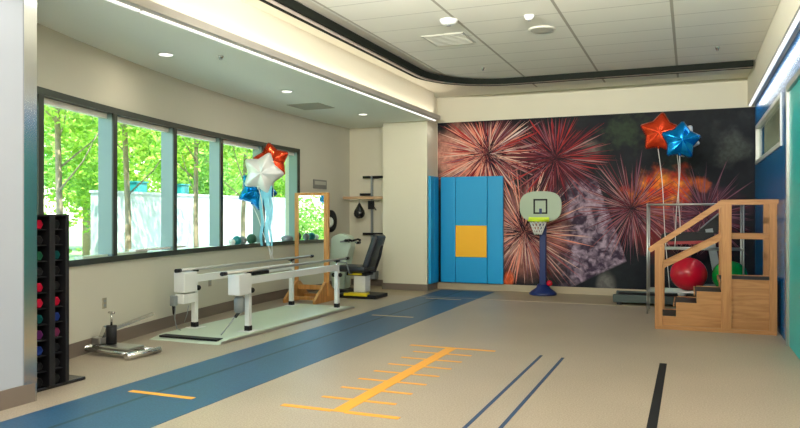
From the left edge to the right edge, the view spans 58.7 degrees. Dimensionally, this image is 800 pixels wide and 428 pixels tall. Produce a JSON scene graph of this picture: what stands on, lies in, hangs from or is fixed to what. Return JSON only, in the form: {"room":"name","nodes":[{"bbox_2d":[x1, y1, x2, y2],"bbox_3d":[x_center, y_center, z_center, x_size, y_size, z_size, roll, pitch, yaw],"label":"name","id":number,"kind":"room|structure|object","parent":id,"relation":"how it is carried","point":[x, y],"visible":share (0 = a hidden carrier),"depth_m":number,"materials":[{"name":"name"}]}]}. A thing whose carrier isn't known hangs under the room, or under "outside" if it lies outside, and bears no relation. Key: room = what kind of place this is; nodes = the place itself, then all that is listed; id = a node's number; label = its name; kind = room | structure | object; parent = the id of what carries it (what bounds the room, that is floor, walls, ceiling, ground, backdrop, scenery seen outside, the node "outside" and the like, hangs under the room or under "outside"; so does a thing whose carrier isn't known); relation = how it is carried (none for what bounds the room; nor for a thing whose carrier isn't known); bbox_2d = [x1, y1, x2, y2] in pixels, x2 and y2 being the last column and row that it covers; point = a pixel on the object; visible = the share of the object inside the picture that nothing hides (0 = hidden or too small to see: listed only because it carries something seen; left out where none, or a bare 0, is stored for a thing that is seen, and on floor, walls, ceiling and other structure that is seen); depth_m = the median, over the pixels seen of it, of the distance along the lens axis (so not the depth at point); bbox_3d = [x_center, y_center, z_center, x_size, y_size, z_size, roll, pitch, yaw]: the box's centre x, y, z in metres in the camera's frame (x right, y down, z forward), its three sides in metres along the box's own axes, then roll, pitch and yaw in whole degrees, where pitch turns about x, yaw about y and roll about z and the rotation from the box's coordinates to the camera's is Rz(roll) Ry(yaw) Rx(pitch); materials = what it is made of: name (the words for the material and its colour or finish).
{"room":"care facility","nodes":[
{"label":"care facility","id":0,"kind":"room"},
{"bbox_2d":[0,0,34,410],"bbox_3d":[-4.548,-0.440,1.963,0.135,3.880,8.205,0,0,22],"label":"wall","id":1,"kind":"structure","parent":0,"point":[11,11],"depth_m":5.55,"materials":[{"name":"grey paint"}]},
{"bbox_2d":[23,0,36,400],"bbox_3d":[-3.022,-0.180,5.723,0.145,3.360,0.120,0,0,22],"label":"trim","id":2,"kind":"structure","parent":1,"relation":"attached to","point":[29,6],"depth_m":5.69,"materials":[{"name":"paint"}]},
{"bbox_2d":[37,23,349,343],"bbox_3d":[-2.752,-0.180,10.210,0.940,3.360,11.637,0,0,14],"label":"wall","id":3,"kind":"structure","parent":0,"point":[135,288],"depth_m":9.45,"materials":[{"name":"beige paint"}]},
{"bbox_2d":[37,86,43,213],"bbox_3d":[-3.694,-0.430,6.330,0.318,1.940,1.334,0,0,5],"label":"window","id":4,"kind":"structure","parent":3,"relation":"in","point":[40,90],"depth_m":6.92,"materials":[{"name":"brown metal"}]},
{"bbox_2d":[44,88,117,266],"bbox_3d":[-3.540,-0.430,7.662,0.319,1.940,1.364,0,0,8],"label":"window","id":5,"kind":"structure","parent":3,"relation":"in","point":[106,115],"depth_m":8.23,"materials":[{"name":"brown metal"}]},
{"bbox_2d":[102,297,106,308],"bbox_3d":[-3.351,1.000,8.075,0.011,0.120,0.080,0,0,9],"label":"wall outlet","id":6,"kind":"object","parent":3,"relation":"attached to","point":[104,300],"visible":1,"depth_m":8.07,"materials":[{"name":"beige"}]},
{"bbox_2d":[117,108,177,260],"bbox_3d":[-3.311,-0.430,9.024,0.319,1.940,1.415,0,0,11],"label":"window","id":7,"kind":"structure","parent":3,"relation":"in","point":[168,130],"depth_m":9.61,"materials":[{"name":"brown metal"}]},
{"bbox_2d":[74,251,146,259],"bbox_3d":[-3.394,0.471,8.432,0.109,0.035,1.358,0,0,10],"label":"board","id":8,"kind":"object","parent":7,"relation":"on","point":[118,253],"visible":0.6,"depth_m":8.15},
{"bbox_2d":[129,245,185,251],"bbox_3d":[-3.182,0.441,9.413,0.098,0.024,1.256,0,0,12],"label":"board","id":9,"kind":"object","parent":8,"relation":"on","point":[180,246],"visible":0.95,"depth_m":9.20,"materials":[{"name":"white"}]},
{"bbox_2d":[161,124,223,254],"bbox_3d":[-3.018,-0.430,10.348,0.318,1.940,1.314,0,0,14],"label":"window","id":10,"kind":"structure","parent":3,"relation":"in","point":[215,139],"depth_m":10.88,"materials":[{"name":"brown metal"}]},
{"bbox_2d":[69,281,331,358],"bbox_3d":[-2.667,1.425,9.986,0.611,0.150,11.115,0,0,13],"label":"baseboard","id":11,"kind":"structure","parent":3,"relation":"attached to","point":[76,349],"depth_m":9.50,"materials":[{"name":"brown rubber"}]},
{"bbox_2d":[208,134,265,249],"bbox_3d":[-2.662,-0.430,11.636,0.319,1.940,1.374,0,0,17],"label":"window","id":12,"kind":"structure","parent":3,"relation":"in","point":[258,147],"depth_m":11.94,"materials":[{"name":"brown metal"}]},
{"bbox_2d":[233,236,241,244],"bbox_3d":[-2.650,0.414,11.569,0.150,0.150,0.146,0,0,22],"label":"ball","id":13,"kind":"object","parent":12,"relation":"on","point":[237,239],"visible":0.83,"depth_m":11.52,"materials":[{"name":"teal rubber"}]},
{"bbox_2d":[247,234,256,243],"bbox_3d":[-2.506,0.404,12.029,0.170,0.170,0.166,0,0,22],"label":"ball","id":14,"kind":"object","parent":12,"relation":"on","point":[251,238],"visible":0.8,"depth_m":11.97,"materials":[{"name":"green rubber"}]},
{"bbox_2d":[265,143,299,245],"bbox_3d":[-2.244,-0.430,12.895,0.318,1.940,1.294,0,0,20],"label":"window","id":15,"kind":"structure","parent":3,"relation":"in","point":[294,153],"depth_m":13.39,"materials":[{"name":"brown metal"}]},
{"bbox_2d":[281,235,292,240],"bbox_3d":[-2.092,0.434,13.191,0.220,0.110,0.220,0,0,22],"label":"cushion","id":16,"kind":"object","parent":15,"relation":"on","point":[286,237],"visible":0.9,"depth_m":13.11,"materials":[{"name":"plastic"}]},
{"bbox_2d":[313,179,326,188],"bbox_3d":[-1.594,-0.610,14.190,0.025,0.180,0.520,0,0,23],"label":"wall sign","id":17,"kind":"object","parent":3,"relation":"attached to","point":[317,184],"visible":1,"depth_m":14.16,"materials":[{"name":"grey"}]},
{"bbox_2d":[37,0,436,128],"bbox_3d":[-3.630,-2.130,6.769,2.530,0.540,17.800,0,0,22],"label":"ceiling","id":18,"kind":"structure","parent":0,"point":[117,30],"depth_m":8.92,"materials":[{"name":"white paint"}]},
{"bbox_2d":[157,52,173,56],"bbox_3d":[-2.706,-1.853,8.229,0.190,0.011,0.190,0,0,22],"label":"recessed light","id":19,"kind":"object","parent":18,"relation":"in","point":[166,54],"visible":1,"depth_m":8.20,"materials":[{"name":"white ceramic"}]},
{"bbox_2d":[159,53,172,56],"bbox_3d":[-2.706,-1.851,8.229,0.152,0.006,0.152,0,0,22],"label":"diffuser","id":20,"kind":"object","parent":19,"relation":"attached to","point":[161,54],"depth_m":8.20,"materials":[{"name":"white"}]},
{"bbox_2d":[106,0,440,120],"bbox_3d":[-2.492,-1.891,6.036,0.129,0.098,17.100,0,0,22],"label":"linear light","id":21,"kind":"object","parent":18,"relation":"attached to","point":[152,9],"visible":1,"depth_m":8.03,"materials":[{"name":"grey plastic"}]},
{"bbox_2d":[106,0,139,11],"bbox_3d":[-2.773,-1.851,5.459,0.035,0.018,2.140,0,0,22],"label":"diffuser","id":22,"kind":"object","parent":21,"relation":"attached to","point":[118,2],"depth_m":6.29,"materials":[{"name":"white"}]},
{"bbox_2d":[140,11,270,59],"bbox_3d":[-1.951,-1.851,7.478,0.035,0.018,2.140,0,0,22],"label":"diffuser","id":23,"kind":"object","parent":21,"relation":"attached to","point":[161,18],"depth_m":7.28,"materials":[{"name":"white plastic"}]},
{"bbox_2d":[271,59,351,89],"bbox_3d":[-1.128,-1.851,9.497,0.035,0.018,2.140,0,0,22],"label":"diffuser","id":24,"kind":"object","parent":21,"relation":"attached to","point":[273,60],"depth_m":9.33,"materials":[{"name":"white"}]},
{"bbox_2d":[351,89,405,109],"bbox_3d":[-0.306,-1.851,11.516,0.035,0.018,2.140,0,0,22],"label":"diffuser","id":25,"kind":"object","parent":21,"relation":"attached to","point":[355,90],"depth_m":11.37,"materials":[{"name":"white"}]},
{"bbox_2d":[405,109,435,120],"bbox_3d":[0.399,-1.851,13.248,0.035,0.018,1.520,0,0,22],"label":"diffuser","id":26,"kind":"object","parent":21,"relation":"attached to","point":[409,110],"depth_m":13.16,"materials":[{"name":"white"}]},
{"bbox_2d":[288,103,333,109],"bbox_3d":[-1.521,-1.853,12.173,0.600,0.014,0.600,0,0,22],"label":"ceiling vent","id":27,"kind":"object","parent":18,"relation":"in","point":[307,106],"visible":1,"depth_m":12.13,"materials":[{"name":"grey"}]},
{"bbox_2d":[0,285,799,427],"bbox_3d":[-1.000,1.560,5.698,8.450,0.120,18.000,0,0,22],"label":"floor","id":28,"kind":"structure","parent":0,"point":[606,376],"depth_m":6.74,"materials":[{"name":"beige laminate"}]},
{"bbox_2d":[37,214,85,392],"bbox_3d":[-3.170,0.748,6.307,0.470,1.505,0.570,0,0,22],"label":"dumbbell rack","id":29,"kind":"object","parent":28,"relation":"on","point":[48,262],"visible":0.51,"depth_m":6.14,"materials":[{"name":"black metal"}]},
{"bbox_2d":[37,346,42,355],"bbox_3d":[-3.164,1.160,6.096,0.210,0.076,0.088,0,0,22],"label":"dumbbell","id":30,"kind":"object","parent":29,"relation":"on","point":[39,348],"visible":0.2,"depth_m":6.06,"materials":[{"name":"blue"}]},
{"bbox_2d":[37,362,42,371],"bbox_3d":[-3.164,1.295,6.096,0.210,0.076,0.088,0,0,22],"label":"dumbbell","id":31,"kind":"object","parent":29,"relation":"on","point":[39,364],"visible":0.2,"depth_m":6.06,"materials":[{"name":"black"}]},
{"bbox_2d":[37,267,42,276],"bbox_3d":[-3.164,0.485,6.096,0.210,0.076,0.088,0,0,22],"label":"dumbbell","id":32,"kind":"object","parent":29,"relation":"on","point":[39,269],"visible":0.2,"depth_m":6.06,"materials":[{"name":"black"}]},
{"bbox_2d":[37,330,42,339],"bbox_3d":[-3.164,1.025,6.096,0.210,0.076,0.088,0,0,22],"label":"dumbbell","id":33,"kind":"object","parent":29,"relation":"on","point":[39,333],"visible":0.2,"depth_m":6.06,"materials":[{"name":"purple"}]},
{"bbox_2d":[37,378,42,387],"bbox_3d":[-3.164,1.430,6.096,0.210,0.076,0.088,0,0,22],"label":"dumbbell","id":34,"kind":"object","parent":29,"relation":"on","point":[39,380],"visible":0.2,"depth_m":6.06,"materials":[{"name":"black"}]},
{"bbox_2d":[37,220,42,228],"bbox_3d":[-3.164,0.080,6.096,0.210,0.076,0.088,0,0,22],"label":"dumbbell","id":35,"kind":"object","parent":29,"relation":"on","point":[39,222],"visible":0.2,"depth_m":6.06,"materials":[{"name":"red"}]},
{"bbox_2d":[37,251,42,260],"bbox_3d":[-3.164,0.350,6.096,0.210,0.076,0.088,0,0,22],"label":"dumbbell","id":36,"kind":"object","parent":29,"relation":"on","point":[39,254],"visible":0.2,"depth_m":6.06,"materials":[{"name":"green"}]},
{"bbox_2d":[37,283,42,291],"bbox_3d":[-3.164,0.620,6.096,0.210,0.076,0.088,0,0,22],"label":"dumbbell","id":37,"kind":"object","parent":29,"relation":"on","point":[39,285],"visible":0.2,"depth_m":6.06,"materials":[{"name":"red"}]},
{"bbox_2d":[37,299,42,307],"bbox_3d":[-3.164,0.755,6.096,0.210,0.076,0.088,0,0,22],"label":"dumbbell","id":38,"kind":"object","parent":29,"relation":"on","point":[39,301],"visible":0.2,"depth_m":6.06,"materials":[{"name":"red"}]},
{"bbox_2d":[37,236,42,244],"bbox_3d":[-3.164,0.215,6.096,0.210,0.076,0.088,0,0,22],"label":"dumbbell","id":39,"kind":"object","parent":29,"relation":"on","point":[39,238],"visible":0.2,"depth_m":6.06,"materials":[{"name":"black"}]},
{"bbox_2d":[37,315,42,323],"bbox_3d":[-3.164,0.890,6.096,0.210,0.076,0.088,0,0,22],"label":"dumbbell","id":40,"kind":"object","parent":29,"relation":"on","point":[39,317],"visible":0.2,"depth_m":6.06,"materials":[{"name":"teal"}]},
{"bbox_2d":[84,311,161,359],"bbox_3d":[-2.945,1.271,7.844,0.776,0.447,0.794,0,0,29],"label":"scale","id":41,"kind":"object","parent":28,"relation":"on","point":[107,338],"depth_m":7.68,"materials":[{"name":"silver metal"}]},
{"bbox_2d":[0,290,493,427],"bbox_3d":[-1.949,1.498,6.004,1.100,0.005,17.450,0,0,22],"label":"track","id":42,"kind":"object","parent":28,"relation":"on","point":[213,380],"depth_m":6.68,"materials":[{"name":"blue rubber"}]},
{"bbox_2d":[149,255,354,344],"bbox_3d":[-1.822,1.088,10.174,1.020,0.824,3.870,0,0,22],"label":"bars","id":43,"kind":"object","parent":28,"relation":"on","point":[240,281],"visible":1,"depth_m":9.21,"materials":[{"name":"white metal"}]},
{"bbox_2d":[239,175,276,258],"bbox_3d":[-2.175,-0.004,11.342,0.764,1.374,0.381,0,0,31],"label":"star balloon","id":44,"kind":"object","parent":43,"relation":"attached to","point":[249,194],"visible":0.53,"depth_m":11.32,"materials":[{"name":"blue plastic"}]},
{"bbox_2d":[244,153,283,258],"bbox_3d":[-2.080,-0.135,10.901,0.609,1.632,0.257,0,0,-3],"label":"star balloon","id":45,"kind":"object","parent":43,"relation":"on","point":[262,174],"visible":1,"depth_m":10.85,"materials":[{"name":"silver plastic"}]},
{"bbox_2d":[253,143,287,258],"bbox_3d":[-2.121,-0.241,11.300,0.565,1.845,0.542,0,0,22],"label":"star balloon","id":46,"kind":"object","parent":43,"relation":"attached to","point":[279,157],"visible":0.44,"depth_m":11.35,"materials":[{"name":"red plastic"}]},
{"bbox_2d":[283,192,333,304],"bbox_3d":[-1.550,0.555,12.433,0.670,1.890,0.840,0,0,22],"label":"mirror","id":47,"kind":"object","parent":28,"relation":"on","point":[312,210],"visible":0.97,"depth_m":12.43,"materials":[{"name":"orange wood"}]},
{"bbox_2d":[298,195,323,284],"bbox_3d":[-1.550,0.440,12.458,0.510,1.560,0.015,0,0,22],"label":"mirror glass","id":48,"kind":"object","parent":47,"relation":"attached to","point":[310,207],"depth_m":12.45,"materials":[{"name":"white"}]},
{"bbox_2d":[330,210,360,292],"bbox_3d":[-1.149,0.700,14.003,0.667,1.600,0.670,0,0,22],"label":"arm ergometer","id":49,"kind":"object","parent":28,"relation":"on","point":[342,245],"visible":0.66,"depth_m":13.92,"materials":[{"name":"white plastic"}]},
{"bbox_2d":[339,234,387,298],"bbox_3d":[-0.712,0.925,13.008,0.868,1.150,0.604,0,0,22],"label":"chair","id":50,"kind":"object","parent":28,"relation":"on","point":[361,273],"visible":0.9,"depth_m":12.86,"materials":[{"name":"leather"}]},
{"bbox_2d":[280,344,494,418],"bbox_3d":[0.058,1.498,6.731,1.000,0.003,2.852,0,0,22],"label":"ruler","id":51,"kind":"object","parent":28,"relation":"on","point":[365,396],"visible":1,"depth_m":6.29,"materials":[{"name":"orange"}]},
{"bbox_2d":[462,355,542,427],"bbox_3d":[-0.115,1.498,3.615,0.030,0.003,8.610,0,0,22],"label":"floor line","id":52,"kind":"object","parent":28,"relation":"on","point":[493,400],"depth_m":5.91,"materials":[{"name":"blue"}]},
{"bbox_2d":[498,358,563,427],"bbox_3d":[0.095,1.498,3.508,0.030,0.003,8.570,0,0,22],"label":"floor line","id":53,"kind":"object","parent":28,"relation":"on","point":[536,387],"depth_m":5.87,"materials":[{"name":"blue"}]},
{"bbox_2d":[520,191,561,295],"bbox_3d":[2.635,0.527,13.297,0.702,1.945,0.653,0,0,-24],"label":"basketball hoop","id":54,"kind":"object","parent":28,"relation":"on","point":[542,207],"visible":1,"depth_m":13.31,"materials":[{"name":"blue plastic"}]},
{"bbox_2d":[424,296,669,307],"bbox_3d":[2.925,1.499,12.085,5.800,0.006,0.030,0,0,22],"label":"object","id":55,"kind":"structure","parent":28,"relation":"on","point":[424,296],"depth_m":12.18,"materials":[{"name":"beige rubber"}]},
{"bbox_2d":[646,363,666,427],"bbox_3d":[1.025,1.498,3.178,0.070,0.003,8.660,0,0,22],"label":"floor line","id":56,"kind":"object","parent":28,"relation":"on","point":[653,417],"depth_m":5.81,"materials":[{"name":"black"}]},
{"bbox_2d":[613,213,718,304],"bbox_3d":[4.559,0.725,11.910,1.860,1.550,0.700,0,0,22],"label":"treadmill","id":57,"kind":"object","parent":28,"relation":"on","point":[711,227],"visible":0.57,"depth_m":11.58,"materials":[{"name":"black metal"}]},
{"bbox_2d":[646,203,744,313],"bbox_3d":[4.478,0.663,10.836,1.348,1.674,0.576,0,0,22],"label":"ball rack","id":58,"kind":"object","parent":28,"relation":"on","point":[649,289],"visible":0.55,"depth_m":10.82,"materials":[{"name":"silver metal"}]},
{"bbox_2d":[640,112,676,287],"bbox_3d":[4.128,-0.236,11.275,0.615,2.774,0.254,0,0,22],"label":"star balloon","id":59,"kind":"object","parent":58,"relation":"on","point":[653,130],"visible":0.69,"depth_m":11.23,"materials":[{"name":"red plastic"}]},
{"bbox_2d":[662,121,700,242],"bbox_3d":[4.319,-0.470,10.930,0.388,1.942,0.462,0,0,-44],"label":"star balloon","id":60,"kind":"object","parent":58,"relation":"on","point":[680,140],"visible":0.99,"depth_m":10.86,"materials":[{"name":"blue plastic"}]},
{"bbox_2d":[670,257,707,290],"bbox_3d":[4.402,0.900,10.862,0.536,0.504,0.536,0,0,22],"label":"exercise ball","id":61,"kind":"object","parent":58,"relation":"on","point":[686,273],"visible":0.84,"depth_m":10.68,"materials":[{"name":"red plastic"}]},
{"bbox_2d":[711,261,747,285],"bbox_3d":[4.938,0.917,10.665,0.500,0.470,0.500,0,0,22],"label":"exercise ball","id":62,"kind":"object","parent":58,"relation":"on","point":[737,268],"visible":0.3,"depth_m":10.54,"materials":[{"name":"green plastic"}]},
{"bbox_2d":[648,199,778,335],"bbox_3d":[4.155,0.652,9.538,1.539,1.695,0.875,0,0,22],"label":"stairs","id":63,"kind":"structure","parent":28,"relation":"on","point":[741,304],"depth_m":9.08,"materials":[{"name":"brown wood"}]},
{"bbox_2d":[383,121,436,283],"bbox_3d":[0.207,-0.180,14.492,0.950,3.360,0.600,0,0,22],"label":"wall column","id":64,"kind":"structure","parent":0,"point":[409,148],"depth_m":14.21,"materials":[{"name":"beige paint"}]},
{"bbox_2d":[351,279,436,290],"bbox_3d":[-0.252,1.435,14.671,1.965,0.130,0.615,0,0,22],"label":"baseboard","id":65,"kind":"structure","parent":64,"relation":"attached to","point":[390,286],"depth_m":14.26,"materials":[{"name":"brown rubber"}]},
{"bbox_2d":[428,176,433,283],"bbox_3d":[0.621,0.295,14.130,0.060,2.130,0.200,0,0,22],"label":"pad","id":66,"kind":"object","parent":64,"relation":"attached to","point":[430,178],"visible":1,"depth_m":14.05,"materials":[{"name":"blue plastic"}]},
{"bbox_2d":[434,177,437,282],"bbox_3d":[0.709,0.295,14.345,0.060,2.130,0.255,0,0,22],"label":"pad","id":67,"kind":"object","parent":64,"relation":"attached to","point":[435,178],"visible":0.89,"depth_m":14.28,"materials":[{"name":"fabric"}]},
{"bbox_2d":[241,0,754,97],"bbox_3d":[0.187,-2.500,5.431,11.050,0.200,18.400,0,0,22],"label":"ceiling","id":68,"kind":"structure","parent":0,"point":[440,90],"depth_m":12.16,"materials":[{"name":"beige paint"}]},
{"bbox_2d":[259,0,753,85],"bbox_3d":[0.047,-2.337,4.516,5.140,0.124,16.200,0,0,22],"label":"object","id":69,"kind":"object","parent":68,"relation":"attached to","point":[295,9],"visible":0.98,"depth_m":11.14,"materials":[{"name":"black metal"}]},
{"bbox_2d":[309,0,779,77],"bbox_3d":[0.168,-2.387,4.364,4.832,0.030,16.010,0,0,22],"label":"ceiling tiles","id":70,"kind":"structure","parent":68,"relation":"attached to","point":[588,35],"depth_m":9.15,"materials":[{"name":"white tile"}]},
{"bbox_2d":[421,32,475,46],"bbox_3d":[0.664,-2.365,9.610,0.580,0.014,0.600,0,0,22],"label":"air vent","id":71,"kind":"object","parent":70,"relation":"attached to","point":[457,38],"visible":1,"depth_m":9.57,"materials":[{"name":"grey"}]},
{"bbox_2d":[440,18,457,26],"bbox_3d":[0.593,-2.337,8.667,0.220,0.070,0.220,0,0,22],"label":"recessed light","id":72,"kind":"object","parent":70,"relation":"attached to","point":[448,22],"visible":1,"depth_m":8.60,"materials":[{"name":"white plastic"}]},
{"bbox_2d":[524,14,533,20],"bbox_3d":[1.537,-2.340,8.466,0.120,0.065,0.120,0,0,22],"label":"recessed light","id":73,"kind":"object","parent":70,"relation":"attached to","point":[528,17],"visible":1,"depth_m":8.43,"materials":[{"name":"white plastic"}]},
{"bbox_2d":[529,26,555,32],"bbox_3d":[1.812,-2.364,9.088,0.340,0.016,0.340,0,0,22],"label":"ceiling speaker","id":74,"kind":"object","parent":70,"relation":"attached to","point":[537,29],"visible":1,"depth_m":9.04,"materials":[{"name":"white plastic"}]},
{"bbox_2d":[513,69,750,87],"bbox_3d":[3.847,-2.388,12.195,3.925,0.024,0.909,0,0,22],"label":"ceiling tiles","id":75,"kind":"structure","parent":68,"relation":"attached to","point":[737,70],"depth_m":12.39,"materials":[{"name":"tile"}]},
{"bbox_2d":[350,78,754,284],"bbox_3d":[2.386,-0.500,14.010,8.450,4.000,0.150,0,0,22],"label":"wall","id":76,"kind":"structure","parent":0,"point":[366,144],"depth_m":13.87,"materials":[{"name":"beige paint"}]},
{"bbox_2d":[343,196,382,198],"bbox_3d":[-0.664,-0.357,14.939,0.980,0.055,0.410,0,0,22],"label":"shelf","id":77,"kind":"object","parent":76,"relation":"attached to","point":[357,197],"visible":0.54,"depth_m":14.74,"materials":[{"name":"brown"}]},
{"bbox_2d":[354,199,364,218],"bbox_3d":[-0.847,-0.128,14.835,0.236,0.405,0.234,0,0,22],"label":"bag","id":78,"kind":"object","parent":77,"relation":"hanging from","point":[359,212],"visible":1,"depth_m":14.76,"materials":[{"name":"black"}]},
{"bbox_2d":[360,176,382,278],"bbox_3d":[-0.611,0.260,15.030,0.530,2.180,0.202,0,0,22],"label":"station","id":79,"kind":"object","parent":76,"relation":"attached to","point":[375,275],"visible":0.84,"depth_m":15.04,"materials":[{"name":"black metal"}]},
{"bbox_2d":[441,177,455,281],"bbox_3d":[0.983,0.295,14.435,0.310,2.130,0.078,0,0,22],"label":"pad","id":80,"kind":"object","parent":76,"relation":"attached to","point":[448,184],"visible":1,"depth_m":14.39,"materials":[{"name":"blue plastic"}]},
{"bbox_2d":[456,176,487,283],"bbox_3d":[1.432,0.295,14.245,0.655,2.130,0.090,0,0,22],"label":"pad","id":81,"kind":"object","parent":76,"relation":"attached to","point":[471,192],"visible":1,"depth_m":14.21,"materials":[{"name":"blue plastic"}]},
{"bbox_2d":[487,176,503,283],"bbox_3d":[1.888,0.295,14.066,0.315,2.130,0.078,0,0,22],"label":"pad","id":82,"kind":"object","parent":76,"relation":"attached to","point":[495,184],"visible":1,"depth_m":14.03,"materials":[{"name":"leather"}]},
{"bbox_2d":[437,282,646,295],"bbox_3d":[3.472,1.435,13.476,5.835,0.130,0.020,0,0,22],"label":"baseboard","id":83,"kind":"structure","parent":76,"relation":"attached to","point":[444,285],"depth_m":13.90,"materials":[{"name":"beige rubber"}]},
{"bbox_2d":[438,107,754,289],"bbox_3d":[3.472,-0.255,13.477,5.834,3.250,0.016,0,0,22],"label":"wall mural","id":84,"kind":"object","parent":76,"relation":"attached to","point":[603,174],"visible":0.83,"depth_m":13.31,"materials":[{"name":"multicoloured paper"}]},
{"bbox_2d":[748,6,799,105],"bbox_3d":[2.757,-1.904,4.211,0.070,0.032,17.680,0,0,22],"label":"linear light","id":85,"kind":"object","parent":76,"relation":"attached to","point":[795,21],"visible":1,"depth_m":8.32,"materials":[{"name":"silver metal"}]},
{"bbox_2d":[677,125,699,233],"bbox_3d":[4.534,-0.568,11.435,0.514,1.736,0.209,0,0,22],"label":"star balloon","id":86,"kind":"object","parent":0,"point":[690,127],"visible":0.05,"depth_m":11.45,"materials":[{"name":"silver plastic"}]},
{"bbox_2d":[764,107,779,153],"bbox_3d":[6.538,-1.250,9.862,2.330,2.300,5.200,0,0,22],"label":"wall","id":87,"kind":"structure","parent":0,"point":[772,127],"depth_m":12.55,"materials":[{"name":"beige paint"}]},
{"bbox_2d":[755,30,799,340],"bbox_3d":[5.121,-0.440,9.630,0.120,3.880,5.900,0,0,22],"label":"wall","id":88,"kind":"structure","parent":0,"point":[770,173],"depth_m":9.22,"materials":[{"name":"blue"}]},
{"bbox_2d":[755,92,781,164],"bbox_3d":[5.421,-1.190,10.479,0.065,0.660,3.600,0,0,22],"label":"window","id":89,"kind":"structure","parent":88,"relation":"in","point":[778,101],"depth_m":10.40,"materials":[{"name":"white metal"}]},
{"bbox_2d":[748,0,799,104],"bbox_3d":[2.765,-2.160,4.165,0.120,0.480,17.800,0,0,22],"label":"trim","id":90,"kind":"structure","parent":88,"relation":"attached to","point":[786,10],"depth_m":8.68,"materials":[{"name":"beige paint"}]},
{"bbox_2d":[786,68,799,358],"bbox_3d":[4.245,0.010,7.546,0.130,2.980,1.380,0,0,22],"label":"door","id":91,"kind":"structure","parent":88,"relation":"in","point":[793,87],"depth_m":7.80,"materials":[{"name":"teal metal"}]},
{"label":"outside","id":92,"kind":"structure","parent":0,"visible":0},
{"bbox_2d":[69,230,90,258],"bbox_3d":[-21.780,1.750,35.865,52.600,0.200,90.000,0,0,22],"label":"ground","id":93,"kind":"structure","parent":92,"point":[75,237],"depth_m":41.22,"materials":[{"name":"concrete"}]},
{"bbox_2d":[44,117,77,173],"bbox_3d":[-9.242,-1.396,14.207,5.166,6.096,4.673,0,0,-44],"label":"leafy tree","id":94,"kind":"object","parent":93,"relation":"on","point":[49,143],"visible":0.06,"depth_m":15.30,"materials":[{"name":"green plant"}]},
{"bbox_2d":[44,180,81,253],"bbox_3d":[-7.644,0.917,12.551,4.057,3.379,3.860,0,0,2],"label":"shrub","id":95,"kind":"object","parent":93,"relation":"on","point":[49,197],"visible":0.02,"depth_m":13.19,"materials":[{"name":"green plant"}]},
{"bbox_2d":[44,138,136,249],"bbox_3d":[-14.914,-2.919,32.787,7.749,9.144,7.010,0,0,32],"label":"leafy tree","id":96,"kind":"object","parent":93,"relation":"on","point":[54,193],"visible":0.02,"depth_m":33.38,"materials":[{"name":"green plant"}]},
{"bbox_2d":[44,106,155,255],"bbox_3d":[-10.435,-2.157,25.246,5.841,7.620,6.457,0,0,-13],"label":"leafy tree","id":97,"kind":"object","parent":93,"relation":"on","point":[51,168],"visible":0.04,"depth_m":24.52,"materials":[{"name":"green plant"}]},
{"bbox_2d":[44,110,208,234],"bbox_3d":[-7.246,-1.505,18.764,4.965,6.314,4.798,0,0,14],"label":"leafy tree","id":98,"kind":"object","parent":93,"relation":"on","point":[88,173],"visible":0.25,"depth_m":18.21,"materials":[{"name":"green plant"}]},
{"bbox_2d":[130,181,148,191],"bbox_3d":[-6.135,0.435,16.617,0.340,2.430,0.390,0,0,22],"label":"utility box","id":99,"kind":"object","parent":93,"relation":"on","point":[142,187],"visible":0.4,"depth_m":16.47,"materials":[{"name":"teal metal"}]},
{"bbox_2d":[177,184,189,193],"bbox_3d":[-5.560,0.435,18.029,0.340,2.430,0.340,0,0,22],"label":"utility box","id":100,"kind":"object","parent":93,"relation":"on","point":[181,188],"visible":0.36,"depth_m":17.91,"materials":[{"name":"teal metal"}]},
{"bbox_2d":[89,190,284,254],"bbox_3d":[-0.674,0.575,27.771,0.240,2.150,29.070,0,0,22],"label":"wall","id":101,"kind":"structure","parent":93,"relation":"on","point":[145,206],"depth_m":16.57,"materials":[{"name":"white paint"}]},
{"bbox_2d":[132,139,250,195],"bbox_3d":[-6.579,-1.396,23.518,4.673,6.096,5.166,0,0,31],"label":"leafy tree","id":102,"kind":"object","parent":93,"relation":"on","point":[227,190],"visible":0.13,"depth_m":22.98,"materials":[{"name":"green plant"}]},
{"bbox_2d":[144,149,252,192],"bbox_3d":[-8.561,-2.293,31.492,5.998,7.892,6.206,0,0,45],"label":"leafy tree","id":103,"kind":"object","parent":93,"relation":"on","point":[237,156],"visible":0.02,"depth_m":30.76,"materials":[{"name":"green plant"}]},
{"bbox_2d":[229,149,284,197],"bbox_3d":[-4.339,-1.505,27.659,4.965,6.314,4.798,0,0,-1],"label":"leafy tree","id":104,"kind":"object","parent":93,"relation":"on","point":[276,183],"visible":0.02,"depth_m":27.63,"materials":[{"name":"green plant"}]},
{"bbox_3d":[-1.353,1.640,21.067,3.400,0.020,42.000,0,0,22],"label":"garden path","id":105,"kind":"object","parent":93,"relation":"on","visible":0},
{"bbox_2d":[44,105,97,213],"bbox_3d":[-5.255,-1.194,10.634,3.427,5.690,3.467,0,0,-4],"label":"young tree","id":106,"kind":"object","parent":105,"relation":"on","point":[56,112],"visible":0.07,"depth_m":10.68,"materials":[{"name":"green plant"}]},
{"bbox_2d":[44,107,180,251],"bbox_3d":[-4.577,-1.194,11.905,3.467,5.690,3.427,0,0,11],"label":"young tree","id":107,"kind":"object","parent":105,"relation":"on","point":[125,130],"visible":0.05,"depth_m":12.01,"materials":[{"name":"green plant"}]},
{"bbox_2d":[131,130,251,247],"bbox_3d":[-3.966,-1.194,14.346,3.427,5.690,3.467,0,0,27],"label":"young tree","id":108,"kind":"object","parent":105,"relation":"on","point":[195,146],"visible":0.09,"depth_m":14.31,"materials":[{"name":"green plant"}]},
{"bbox_2d":[181,137,252,243],"bbox_3d":[-3.319,-1.194,15.467,3.467,5.690,3.427,0,0,42],"label":"young tree","id":109,"kind":"object","parent":105,"relation":"on","point":[243,205],"visible":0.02,"depth_m":15.28,"materials":[{"name":"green plant"}]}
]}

